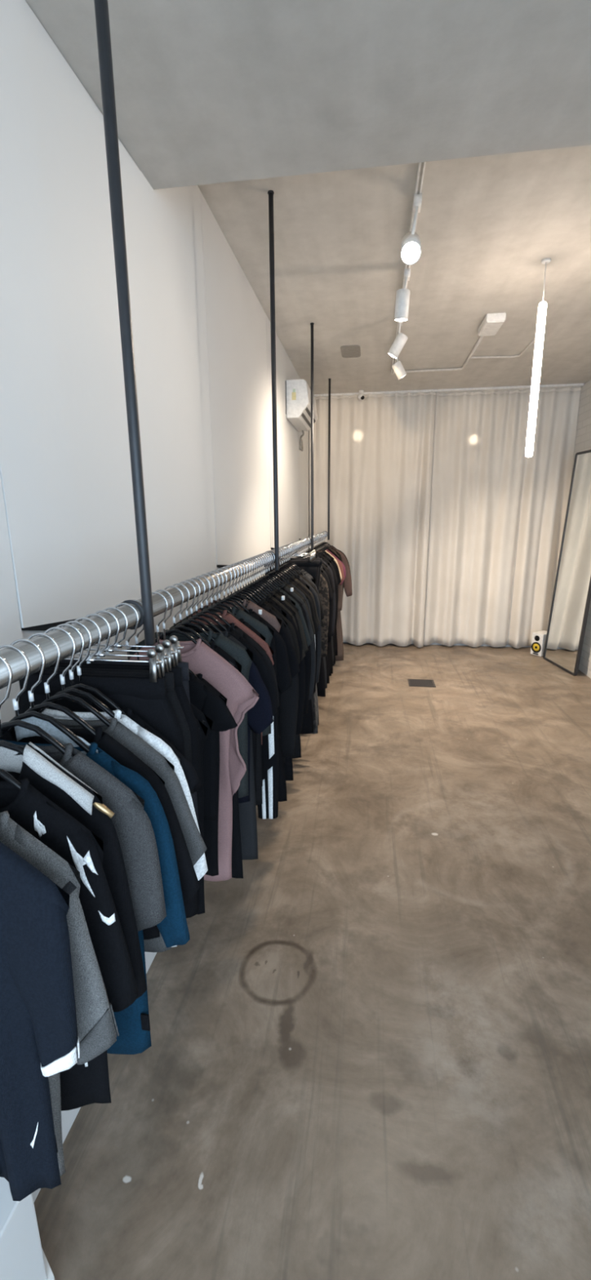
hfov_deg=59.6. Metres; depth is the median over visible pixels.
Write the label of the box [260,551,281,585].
clothes hanger
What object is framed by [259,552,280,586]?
clothes hanger
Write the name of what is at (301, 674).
long sleeved top
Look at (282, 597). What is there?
t-shirt
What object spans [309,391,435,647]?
curtain
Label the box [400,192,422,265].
track spotlight
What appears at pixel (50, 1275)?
baseboard
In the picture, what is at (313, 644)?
long sleeved top
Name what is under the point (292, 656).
t-shirt
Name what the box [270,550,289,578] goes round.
clothes hanger
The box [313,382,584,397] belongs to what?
trim
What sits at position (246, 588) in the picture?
clothes hanger
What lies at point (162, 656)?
hanger
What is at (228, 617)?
cap sleeved top
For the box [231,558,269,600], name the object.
clothes hanger
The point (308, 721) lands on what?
dress
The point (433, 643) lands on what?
wall
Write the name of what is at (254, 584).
clothes hanger
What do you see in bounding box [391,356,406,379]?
track spotlight
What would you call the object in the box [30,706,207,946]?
t-shirt
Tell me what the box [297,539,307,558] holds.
clothes hanger
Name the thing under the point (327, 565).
shirt
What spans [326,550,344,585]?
t-shirt
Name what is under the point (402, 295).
track spotlight
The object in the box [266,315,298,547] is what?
wall panel
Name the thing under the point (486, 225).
ceiling
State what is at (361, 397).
security camera
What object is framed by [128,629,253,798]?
t-shirt
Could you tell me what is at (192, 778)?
shirt
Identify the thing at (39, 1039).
shirt
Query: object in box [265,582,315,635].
t-shirt
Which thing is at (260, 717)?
t-shirt
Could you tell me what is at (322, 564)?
t-shirt
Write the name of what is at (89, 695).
clothes hanger
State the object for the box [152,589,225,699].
clothes hanger
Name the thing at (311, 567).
trousers
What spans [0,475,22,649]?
wall panel
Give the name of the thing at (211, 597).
clothes hanger
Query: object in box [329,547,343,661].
dress
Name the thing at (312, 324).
rod
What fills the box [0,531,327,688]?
rail
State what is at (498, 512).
curtain
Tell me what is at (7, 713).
wall
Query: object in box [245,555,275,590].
clothes hanger
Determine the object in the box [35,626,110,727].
clothes hanger
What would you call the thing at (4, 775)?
clothes hanger
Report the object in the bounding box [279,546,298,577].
clothes hanger
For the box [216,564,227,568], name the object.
trim
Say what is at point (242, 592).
clothes hanger
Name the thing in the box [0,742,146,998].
shirt
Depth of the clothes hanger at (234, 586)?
1.91 m
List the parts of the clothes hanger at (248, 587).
arm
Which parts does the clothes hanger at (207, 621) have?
arm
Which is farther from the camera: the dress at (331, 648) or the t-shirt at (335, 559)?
the t-shirt at (335, 559)
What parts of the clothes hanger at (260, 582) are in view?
arm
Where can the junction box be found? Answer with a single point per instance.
(491, 323)
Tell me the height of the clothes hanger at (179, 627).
0.224 m
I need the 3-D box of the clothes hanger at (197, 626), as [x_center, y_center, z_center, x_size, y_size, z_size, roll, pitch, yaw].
[-0.298,-0.059,1.421,0.252,0.206,0.009,1,14,8]
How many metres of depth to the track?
2.11 m
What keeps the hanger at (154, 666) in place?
hanging from the rail
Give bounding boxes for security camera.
[357,390,364,400]
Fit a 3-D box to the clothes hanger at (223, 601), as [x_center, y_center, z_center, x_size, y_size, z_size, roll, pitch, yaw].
[-0.245,-0.138,1.782,0.296,0.224,0.009,1,14,8]
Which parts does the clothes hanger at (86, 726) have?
arm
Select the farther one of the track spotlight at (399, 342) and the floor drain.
the floor drain
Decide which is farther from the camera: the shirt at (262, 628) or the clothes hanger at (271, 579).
the clothes hanger at (271, 579)
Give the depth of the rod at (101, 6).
0.94 m
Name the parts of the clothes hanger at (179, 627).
arm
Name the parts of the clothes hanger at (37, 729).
arm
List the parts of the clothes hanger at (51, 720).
arm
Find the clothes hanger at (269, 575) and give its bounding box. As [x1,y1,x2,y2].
[263,551,284,583]
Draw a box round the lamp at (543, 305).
[524,257,551,457]
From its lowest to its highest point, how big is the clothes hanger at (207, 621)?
0.224 m
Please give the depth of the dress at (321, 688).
3.84 m
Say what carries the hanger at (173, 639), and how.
hanging from the rail
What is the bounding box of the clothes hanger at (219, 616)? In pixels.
[185,573,234,630]
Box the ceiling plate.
[340,345,360,357]
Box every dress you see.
[184,717,207,918]
[185,631,257,859]
[190,702,213,914]
[195,673,226,876]
[208,641,243,878]
[234,598,293,780]
[238,617,265,786]
[258,605,287,801]
[275,575,313,733]
[275,589,301,759]
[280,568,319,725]
[281,570,317,733]
[306,555,331,675]
[308,554,333,673]
[316,569,325,697]
[320,566,327,688]
[322,562,329,683]
[323,552,333,666]
[324,551,335,664]
[328,549,337,655]
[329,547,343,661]
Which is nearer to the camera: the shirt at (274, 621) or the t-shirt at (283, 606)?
the shirt at (274, 621)
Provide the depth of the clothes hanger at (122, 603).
1.06 m
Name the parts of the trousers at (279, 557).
leg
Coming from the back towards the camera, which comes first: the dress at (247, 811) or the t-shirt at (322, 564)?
the t-shirt at (322, 564)
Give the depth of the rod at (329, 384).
5.34 m
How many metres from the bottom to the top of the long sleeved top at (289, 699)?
0.690 m
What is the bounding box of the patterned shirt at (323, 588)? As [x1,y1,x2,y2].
[319,573,328,657]
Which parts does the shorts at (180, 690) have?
leg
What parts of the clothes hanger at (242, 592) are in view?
arm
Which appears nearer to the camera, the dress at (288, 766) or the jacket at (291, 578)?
the dress at (288, 766)
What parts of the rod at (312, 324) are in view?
rod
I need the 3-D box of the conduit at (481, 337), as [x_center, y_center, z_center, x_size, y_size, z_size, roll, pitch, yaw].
[1.175,-2.416,4.357,0.652,0.023,1.087,1,14,8]
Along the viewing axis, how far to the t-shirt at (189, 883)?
0.82 m
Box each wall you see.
[0,545,309,1202]
[0,1177,47,1279]
[343,641,531,647]
[570,379,590,678]
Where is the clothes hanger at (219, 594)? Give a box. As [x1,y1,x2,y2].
[209,568,236,614]
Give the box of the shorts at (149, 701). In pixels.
[17,672,184,755]
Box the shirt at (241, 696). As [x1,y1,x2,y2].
[129,638,259,881]
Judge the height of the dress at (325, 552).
1.072 m
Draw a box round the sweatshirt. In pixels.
[0,716,190,1054]
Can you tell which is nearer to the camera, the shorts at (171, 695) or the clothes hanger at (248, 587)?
the shorts at (171, 695)
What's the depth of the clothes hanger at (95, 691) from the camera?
0.90 m
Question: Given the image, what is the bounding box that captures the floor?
[33,642,590,1279]
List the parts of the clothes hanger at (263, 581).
arm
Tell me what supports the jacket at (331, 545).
hanging from the clothes hanger
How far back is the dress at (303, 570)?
3.35 m
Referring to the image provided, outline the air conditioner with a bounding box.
[285,378,317,451]
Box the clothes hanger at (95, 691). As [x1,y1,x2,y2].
[46,620,125,715]
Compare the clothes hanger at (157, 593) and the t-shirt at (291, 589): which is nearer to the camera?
the clothes hanger at (157, 593)
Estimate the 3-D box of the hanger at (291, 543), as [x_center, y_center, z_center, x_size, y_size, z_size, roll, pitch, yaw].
[-0.017,-0.565,3.299,0.279,0.112,0.024,1,14,8]
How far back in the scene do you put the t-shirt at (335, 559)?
4.78 m
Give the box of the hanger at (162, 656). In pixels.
[75,613,170,676]
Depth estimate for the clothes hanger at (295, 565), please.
3.17 m
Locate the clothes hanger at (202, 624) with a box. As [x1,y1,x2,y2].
[180,579,215,633]
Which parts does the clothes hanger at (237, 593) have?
arm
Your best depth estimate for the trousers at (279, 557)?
3.43 m
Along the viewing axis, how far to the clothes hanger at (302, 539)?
3.79 m
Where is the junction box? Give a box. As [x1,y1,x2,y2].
[477,312,506,336]
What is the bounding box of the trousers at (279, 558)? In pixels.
[279,558,320,590]
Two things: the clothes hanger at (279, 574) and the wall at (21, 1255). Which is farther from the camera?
the clothes hanger at (279, 574)
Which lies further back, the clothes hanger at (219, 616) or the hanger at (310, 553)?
the hanger at (310, 553)
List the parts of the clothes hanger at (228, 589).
arm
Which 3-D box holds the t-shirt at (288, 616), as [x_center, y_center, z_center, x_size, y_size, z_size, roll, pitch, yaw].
[-0.191,0.091,2.202,0.452,0.566,0.038,2,14,9]
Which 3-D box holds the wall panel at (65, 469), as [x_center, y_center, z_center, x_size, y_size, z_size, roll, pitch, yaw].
[-0.501,-0.932,1.648,0.015,1.602,1.459,1,14,8]
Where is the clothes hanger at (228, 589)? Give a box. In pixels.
[218,565,252,614]
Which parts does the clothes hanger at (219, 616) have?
arm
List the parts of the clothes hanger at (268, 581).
arm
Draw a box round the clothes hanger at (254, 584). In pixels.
[246,556,270,594]
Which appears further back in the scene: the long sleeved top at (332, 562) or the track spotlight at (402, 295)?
the long sleeved top at (332, 562)
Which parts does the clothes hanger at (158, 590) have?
arm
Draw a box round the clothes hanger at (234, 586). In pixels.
[226,563,248,601]
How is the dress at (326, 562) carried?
hanging from the clothes hanger
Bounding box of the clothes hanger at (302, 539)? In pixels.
[299,538,309,558]
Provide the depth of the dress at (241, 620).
1.68 m
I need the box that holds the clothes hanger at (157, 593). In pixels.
[147,591,190,679]
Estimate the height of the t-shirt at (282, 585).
0.625 m
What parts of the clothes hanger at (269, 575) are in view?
arm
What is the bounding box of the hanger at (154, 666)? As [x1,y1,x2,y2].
[64,617,162,682]
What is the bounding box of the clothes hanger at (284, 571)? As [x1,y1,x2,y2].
[274,547,291,577]
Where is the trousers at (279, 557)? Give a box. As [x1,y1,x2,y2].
[279,557,322,592]
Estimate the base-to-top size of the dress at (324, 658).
0.990 m
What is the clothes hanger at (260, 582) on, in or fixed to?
hanging from the rail
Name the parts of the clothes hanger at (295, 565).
arm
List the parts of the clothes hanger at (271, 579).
arm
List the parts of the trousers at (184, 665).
leg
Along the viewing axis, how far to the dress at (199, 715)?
1.18 m
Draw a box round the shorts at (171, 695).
[36,666,193,793]
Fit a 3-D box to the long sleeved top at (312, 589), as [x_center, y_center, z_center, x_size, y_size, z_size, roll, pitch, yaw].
[-0.070,0.040,3.038,0.447,0.863,0.042,1,14,8]
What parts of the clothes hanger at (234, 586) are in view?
arm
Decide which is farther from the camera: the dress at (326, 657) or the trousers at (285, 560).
the dress at (326, 657)
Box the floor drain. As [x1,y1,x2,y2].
[407,679,435,687]
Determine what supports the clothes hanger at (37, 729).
hanging from the rail
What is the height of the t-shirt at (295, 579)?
0.615 m
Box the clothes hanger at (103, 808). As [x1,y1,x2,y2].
[0,654,115,818]
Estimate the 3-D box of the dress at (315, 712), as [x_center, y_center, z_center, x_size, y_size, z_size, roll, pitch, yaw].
[-0.042,0.091,3.248,0.370,1.053,0.040,2,14,9]
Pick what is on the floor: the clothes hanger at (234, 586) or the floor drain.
the floor drain
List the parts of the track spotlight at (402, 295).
stem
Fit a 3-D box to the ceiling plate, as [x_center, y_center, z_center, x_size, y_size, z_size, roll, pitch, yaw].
[0.463,-2.409,4.315,0.160,0.006,0.320,1,14,8]
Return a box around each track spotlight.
[387,321,408,359]
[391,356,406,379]
[394,267,410,321]
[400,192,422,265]
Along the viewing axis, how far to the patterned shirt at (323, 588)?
3.54 m
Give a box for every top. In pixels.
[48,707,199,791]
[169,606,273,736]
[187,609,274,744]
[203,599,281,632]
[243,592,305,734]
[254,600,298,763]
[259,586,311,715]
[266,580,315,700]
[271,573,321,683]
[315,553,337,626]
[321,564,333,642]
[327,546,344,603]
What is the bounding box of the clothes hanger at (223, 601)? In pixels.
[214,567,240,608]
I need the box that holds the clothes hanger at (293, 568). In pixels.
[280,545,297,572]
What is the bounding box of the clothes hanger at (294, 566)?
[283,544,301,572]
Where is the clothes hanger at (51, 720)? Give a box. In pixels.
[2,638,97,753]
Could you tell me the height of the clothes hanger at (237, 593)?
0.241 m
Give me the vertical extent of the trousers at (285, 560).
0.878 m
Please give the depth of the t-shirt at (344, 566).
4.94 m
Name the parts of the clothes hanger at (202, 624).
arm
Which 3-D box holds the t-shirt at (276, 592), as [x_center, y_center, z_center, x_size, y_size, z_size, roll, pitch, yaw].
[-0.166,0.073,2.374,0.457,0.612,0.038,2,14,9]
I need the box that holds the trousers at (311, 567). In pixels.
[264,560,319,585]
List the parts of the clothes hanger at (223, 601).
arm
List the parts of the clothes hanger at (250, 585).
arm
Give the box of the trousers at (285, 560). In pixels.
[284,560,319,588]
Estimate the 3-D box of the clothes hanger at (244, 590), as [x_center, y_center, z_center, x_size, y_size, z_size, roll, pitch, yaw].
[-0.206,-0.193,2.044,0.335,0.241,0.009,2,14,8]
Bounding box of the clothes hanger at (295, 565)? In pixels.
[284,543,302,570]
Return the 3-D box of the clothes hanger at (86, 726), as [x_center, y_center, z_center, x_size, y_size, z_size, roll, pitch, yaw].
[-0.389,0.106,0.816,0.335,0.241,0.009,1,14,8]
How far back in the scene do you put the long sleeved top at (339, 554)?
5.37 m
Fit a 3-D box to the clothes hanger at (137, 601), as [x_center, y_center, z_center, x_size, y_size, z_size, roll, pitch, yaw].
[-0.343,0.047,1.127,0.296,0.273,0.010,2,14,10]
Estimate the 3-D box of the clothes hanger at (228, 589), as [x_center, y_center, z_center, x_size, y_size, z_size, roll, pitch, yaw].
[-0.238,-0.141,1.831,0.335,0.241,0.009,1,14,8]
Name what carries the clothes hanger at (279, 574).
hanging from the rail
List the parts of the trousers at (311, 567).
leg, leg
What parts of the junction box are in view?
lid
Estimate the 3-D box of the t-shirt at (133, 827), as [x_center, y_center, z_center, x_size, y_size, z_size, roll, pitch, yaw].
[-0.398,0.339,0.795,0.409,0.393,0.039,1,14,8]
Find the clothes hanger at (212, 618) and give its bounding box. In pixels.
[179,575,230,633]
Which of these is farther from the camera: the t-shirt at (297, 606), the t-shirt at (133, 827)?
the t-shirt at (297, 606)
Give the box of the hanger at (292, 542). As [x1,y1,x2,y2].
[292,542,314,559]
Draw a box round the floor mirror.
[542,449,590,675]
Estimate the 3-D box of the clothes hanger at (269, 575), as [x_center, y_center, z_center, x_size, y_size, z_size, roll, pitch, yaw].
[-0.130,-0.317,2.554,0.335,0.241,0.009,2,14,9]
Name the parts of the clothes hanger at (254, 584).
arm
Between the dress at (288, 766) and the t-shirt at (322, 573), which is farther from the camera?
the t-shirt at (322, 573)
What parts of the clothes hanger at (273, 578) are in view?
arm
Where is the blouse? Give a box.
[331,546,351,596]
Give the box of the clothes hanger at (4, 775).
[0,768,21,790]
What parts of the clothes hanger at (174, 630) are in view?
arm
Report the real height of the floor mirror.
2.199 m
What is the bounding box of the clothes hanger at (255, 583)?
[247,555,271,592]
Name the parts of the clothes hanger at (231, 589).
arm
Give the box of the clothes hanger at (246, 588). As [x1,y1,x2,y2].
[238,560,264,599]
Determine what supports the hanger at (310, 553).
hanging from the rail
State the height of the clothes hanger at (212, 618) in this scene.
0.241 m
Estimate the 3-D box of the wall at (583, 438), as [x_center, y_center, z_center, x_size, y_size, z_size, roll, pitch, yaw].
[2.647,-0.437,2.297,0.200,2.925,7.980,1,14,8]
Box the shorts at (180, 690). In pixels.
[48,662,202,791]
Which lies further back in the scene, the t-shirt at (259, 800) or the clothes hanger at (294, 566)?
the clothes hanger at (294, 566)
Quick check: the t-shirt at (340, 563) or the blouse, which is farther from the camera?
the blouse
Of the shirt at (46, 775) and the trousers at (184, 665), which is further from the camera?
the trousers at (184, 665)
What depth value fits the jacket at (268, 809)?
1.89 m
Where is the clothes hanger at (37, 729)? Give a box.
[0,644,75,759]
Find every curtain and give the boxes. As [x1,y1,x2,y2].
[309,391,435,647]
[423,386,581,648]
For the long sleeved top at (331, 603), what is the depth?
3.93 m
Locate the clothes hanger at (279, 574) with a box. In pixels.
[267,549,288,580]
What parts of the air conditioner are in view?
plate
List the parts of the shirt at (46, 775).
shoulder panel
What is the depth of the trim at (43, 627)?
1.22 m
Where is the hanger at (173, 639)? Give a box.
[93,607,183,666]
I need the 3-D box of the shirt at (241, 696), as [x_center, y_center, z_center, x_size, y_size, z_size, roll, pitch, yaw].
[-0.303,0.341,1.421,0.423,0.712,0.050,3,14,13]
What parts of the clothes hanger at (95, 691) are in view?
arm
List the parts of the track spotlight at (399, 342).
stem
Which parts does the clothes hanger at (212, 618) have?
arm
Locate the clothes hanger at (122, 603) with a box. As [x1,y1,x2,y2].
[114,602,199,729]
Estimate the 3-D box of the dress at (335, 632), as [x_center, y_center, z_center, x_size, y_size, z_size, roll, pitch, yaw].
[0.241,-0.362,5.147,0.370,1.072,0.040,1,14,8]
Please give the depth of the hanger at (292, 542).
3.35 m
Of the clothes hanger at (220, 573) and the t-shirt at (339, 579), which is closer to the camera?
the clothes hanger at (220, 573)
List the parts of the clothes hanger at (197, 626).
arm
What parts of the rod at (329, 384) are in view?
rod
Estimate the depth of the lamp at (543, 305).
2.90 m
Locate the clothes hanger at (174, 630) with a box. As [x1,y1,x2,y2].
[155,585,196,644]
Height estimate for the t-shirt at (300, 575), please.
0.616 m
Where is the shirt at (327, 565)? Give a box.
[309,556,336,646]
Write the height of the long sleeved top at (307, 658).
0.707 m
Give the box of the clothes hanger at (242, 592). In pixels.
[232,561,259,602]
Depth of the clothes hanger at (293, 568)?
3.05 m
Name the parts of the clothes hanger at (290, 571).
arm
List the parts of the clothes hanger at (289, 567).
arm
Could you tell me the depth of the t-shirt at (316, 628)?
2.68 m
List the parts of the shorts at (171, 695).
leg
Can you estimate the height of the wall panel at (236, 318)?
1.602 m
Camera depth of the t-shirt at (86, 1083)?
0.69 m
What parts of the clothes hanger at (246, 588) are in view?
arm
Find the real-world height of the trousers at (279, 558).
0.922 m
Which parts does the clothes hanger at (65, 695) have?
arm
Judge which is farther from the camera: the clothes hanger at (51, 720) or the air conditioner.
the air conditioner
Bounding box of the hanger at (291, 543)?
[290,542,313,560]
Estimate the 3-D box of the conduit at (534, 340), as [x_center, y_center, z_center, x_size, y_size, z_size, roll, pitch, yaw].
[1.691,-2.383,4.196,0.422,0.018,0.629,1,14,8]
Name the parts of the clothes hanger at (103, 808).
arm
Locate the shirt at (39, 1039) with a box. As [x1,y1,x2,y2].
[0,841,79,1201]
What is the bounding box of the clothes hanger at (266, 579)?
[257,553,278,587]
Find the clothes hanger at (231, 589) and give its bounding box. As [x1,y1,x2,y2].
[222,564,247,606]
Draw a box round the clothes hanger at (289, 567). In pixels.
[279,546,296,573]
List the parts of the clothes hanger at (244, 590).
arm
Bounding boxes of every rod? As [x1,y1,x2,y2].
[93,0,155,645]
[266,190,279,570]
[306,322,314,549]
[324,378,331,540]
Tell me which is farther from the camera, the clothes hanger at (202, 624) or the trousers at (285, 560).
the trousers at (285, 560)
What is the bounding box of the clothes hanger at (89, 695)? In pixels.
[38,623,120,719]
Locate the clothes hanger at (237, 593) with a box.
[230,562,257,604]
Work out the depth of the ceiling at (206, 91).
1.28 m
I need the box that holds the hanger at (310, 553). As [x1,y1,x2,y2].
[290,543,312,561]
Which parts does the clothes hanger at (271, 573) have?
arm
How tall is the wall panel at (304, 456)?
1.602 m
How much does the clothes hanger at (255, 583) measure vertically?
0.241 m
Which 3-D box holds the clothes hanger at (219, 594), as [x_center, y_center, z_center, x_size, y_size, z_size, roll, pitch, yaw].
[-0.253,-0.131,1.723,0.263,0.210,0.010,2,14,9]
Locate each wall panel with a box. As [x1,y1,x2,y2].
[0,0,217,627]
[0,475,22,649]
[200,191,271,564]
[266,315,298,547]
[297,374,309,539]
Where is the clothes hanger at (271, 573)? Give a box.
[266,550,288,584]
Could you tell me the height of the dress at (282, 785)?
0.805 m
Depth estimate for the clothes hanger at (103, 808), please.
0.71 m
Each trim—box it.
[21,616,91,631]
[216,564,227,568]
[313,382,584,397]
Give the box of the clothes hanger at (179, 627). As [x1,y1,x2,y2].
[160,583,235,666]
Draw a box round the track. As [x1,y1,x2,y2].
[391,161,426,373]
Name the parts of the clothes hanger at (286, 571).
arm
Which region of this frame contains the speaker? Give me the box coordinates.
[530,630,546,656]
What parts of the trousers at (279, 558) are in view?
leg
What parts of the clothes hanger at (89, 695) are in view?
arm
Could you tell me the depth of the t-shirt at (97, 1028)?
0.66 m
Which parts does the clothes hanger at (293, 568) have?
arm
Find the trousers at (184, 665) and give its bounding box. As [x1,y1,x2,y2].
[59,657,199,827]
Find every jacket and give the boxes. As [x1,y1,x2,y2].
[244,611,279,818]
[270,577,317,693]
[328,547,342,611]
[331,545,352,594]
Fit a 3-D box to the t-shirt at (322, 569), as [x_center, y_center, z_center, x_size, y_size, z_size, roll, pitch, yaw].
[0.046,-0.277,3.798,0.454,0.607,0.038,1,14,8]
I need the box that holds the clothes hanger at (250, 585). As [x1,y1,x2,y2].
[244,557,267,595]
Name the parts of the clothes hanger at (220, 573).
arm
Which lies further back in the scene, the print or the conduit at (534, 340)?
the conduit at (534, 340)
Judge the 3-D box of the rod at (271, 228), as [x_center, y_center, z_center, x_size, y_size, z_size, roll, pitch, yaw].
[-0.125,-1.118,2.369,0.084,1.590,0.028,1,14,8]
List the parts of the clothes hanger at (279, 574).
arm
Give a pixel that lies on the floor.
(368, 1057)
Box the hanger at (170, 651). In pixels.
[84,609,177,671]
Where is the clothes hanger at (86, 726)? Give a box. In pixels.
[8,632,102,737]
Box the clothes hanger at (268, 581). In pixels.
[256,554,277,589]
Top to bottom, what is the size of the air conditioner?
0.468 m
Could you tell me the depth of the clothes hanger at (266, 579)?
2.41 m
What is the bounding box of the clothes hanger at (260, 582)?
[243,555,273,591]
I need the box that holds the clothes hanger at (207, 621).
[177,577,228,637]
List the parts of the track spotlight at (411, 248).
stem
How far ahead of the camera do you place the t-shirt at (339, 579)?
4.62 m
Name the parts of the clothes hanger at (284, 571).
arm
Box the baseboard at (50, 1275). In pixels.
[41,1248,54,1279]
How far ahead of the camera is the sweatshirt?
0.80 m
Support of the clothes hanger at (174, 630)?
hanging from the rail
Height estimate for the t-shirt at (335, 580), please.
0.647 m
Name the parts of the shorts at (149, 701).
leg, leg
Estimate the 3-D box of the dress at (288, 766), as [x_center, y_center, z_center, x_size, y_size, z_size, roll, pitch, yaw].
[-0.196,0.224,2.189,0.370,0.810,0.040,1,14,8]
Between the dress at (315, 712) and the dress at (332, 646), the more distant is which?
the dress at (332, 646)
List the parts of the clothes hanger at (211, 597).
arm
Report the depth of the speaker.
5.91 m
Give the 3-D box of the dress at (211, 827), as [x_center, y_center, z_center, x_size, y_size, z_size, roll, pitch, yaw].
[-0.319,0.361,1.355,0.305,0.574,0.042,2,14,8]
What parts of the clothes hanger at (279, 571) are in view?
arm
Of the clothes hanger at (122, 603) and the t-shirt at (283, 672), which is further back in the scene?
the t-shirt at (283, 672)
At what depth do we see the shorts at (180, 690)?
1.00 m
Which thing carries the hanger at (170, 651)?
hanging from the rail
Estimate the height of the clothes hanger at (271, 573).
0.241 m
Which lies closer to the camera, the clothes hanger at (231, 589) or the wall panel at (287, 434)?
the clothes hanger at (231, 589)
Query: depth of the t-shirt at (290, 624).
2.04 m
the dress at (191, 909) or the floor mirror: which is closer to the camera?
the dress at (191, 909)
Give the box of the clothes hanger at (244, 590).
[227,560,262,600]
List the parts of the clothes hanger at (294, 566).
arm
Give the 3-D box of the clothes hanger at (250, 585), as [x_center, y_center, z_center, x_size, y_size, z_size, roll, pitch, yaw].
[-0.187,-0.223,2.169,0.335,0.241,0.009,2,14,9]
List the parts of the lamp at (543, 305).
cord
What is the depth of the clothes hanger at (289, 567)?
2.98 m
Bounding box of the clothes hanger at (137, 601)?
[131,599,205,723]
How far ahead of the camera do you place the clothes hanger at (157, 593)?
1.21 m
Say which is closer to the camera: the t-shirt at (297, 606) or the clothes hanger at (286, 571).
the t-shirt at (297, 606)
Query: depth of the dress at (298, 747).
2.50 m
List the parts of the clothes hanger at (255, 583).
arm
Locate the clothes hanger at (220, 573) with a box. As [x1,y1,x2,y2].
[205,570,239,621]
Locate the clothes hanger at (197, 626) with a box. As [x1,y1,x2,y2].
[162,581,214,641]
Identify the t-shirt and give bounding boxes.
[0,721,199,939]
[0,777,138,1111]
[0,810,119,1176]
[17,742,166,931]
[20,713,206,952]
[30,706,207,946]
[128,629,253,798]
[178,626,277,792]
[186,622,279,805]
[188,673,237,820]
[217,632,273,803]
[228,595,302,662]
[228,599,300,664]
[237,594,305,658]
[240,591,307,652]
[243,608,292,693]
[250,589,308,653]
[256,586,311,646]
[256,602,299,728]
[261,584,312,640]
[262,583,315,642]
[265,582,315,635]
[273,576,319,626]
[277,572,324,620]
[277,578,319,633]
[300,554,337,588]
[315,550,342,579]
[317,549,346,585]
[320,567,333,598]
[320,571,332,602]
[321,564,334,592]
[323,551,341,584]
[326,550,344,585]
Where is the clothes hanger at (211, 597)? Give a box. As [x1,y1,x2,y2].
[202,572,223,613]
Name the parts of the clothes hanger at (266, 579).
arm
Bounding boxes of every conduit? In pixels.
[394,336,484,373]
[471,337,535,358]
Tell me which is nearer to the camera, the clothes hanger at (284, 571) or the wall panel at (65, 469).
the wall panel at (65, 469)
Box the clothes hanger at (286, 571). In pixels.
[279,546,304,585]
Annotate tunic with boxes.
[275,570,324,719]
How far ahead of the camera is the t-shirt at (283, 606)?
2.16 m
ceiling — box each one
[25,0,590,189]
[197,145,590,394]
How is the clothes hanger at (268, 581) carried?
hanging from the rail
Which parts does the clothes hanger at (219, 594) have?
arm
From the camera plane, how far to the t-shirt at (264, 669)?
1.55 m
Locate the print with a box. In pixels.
[33,811,115,925]

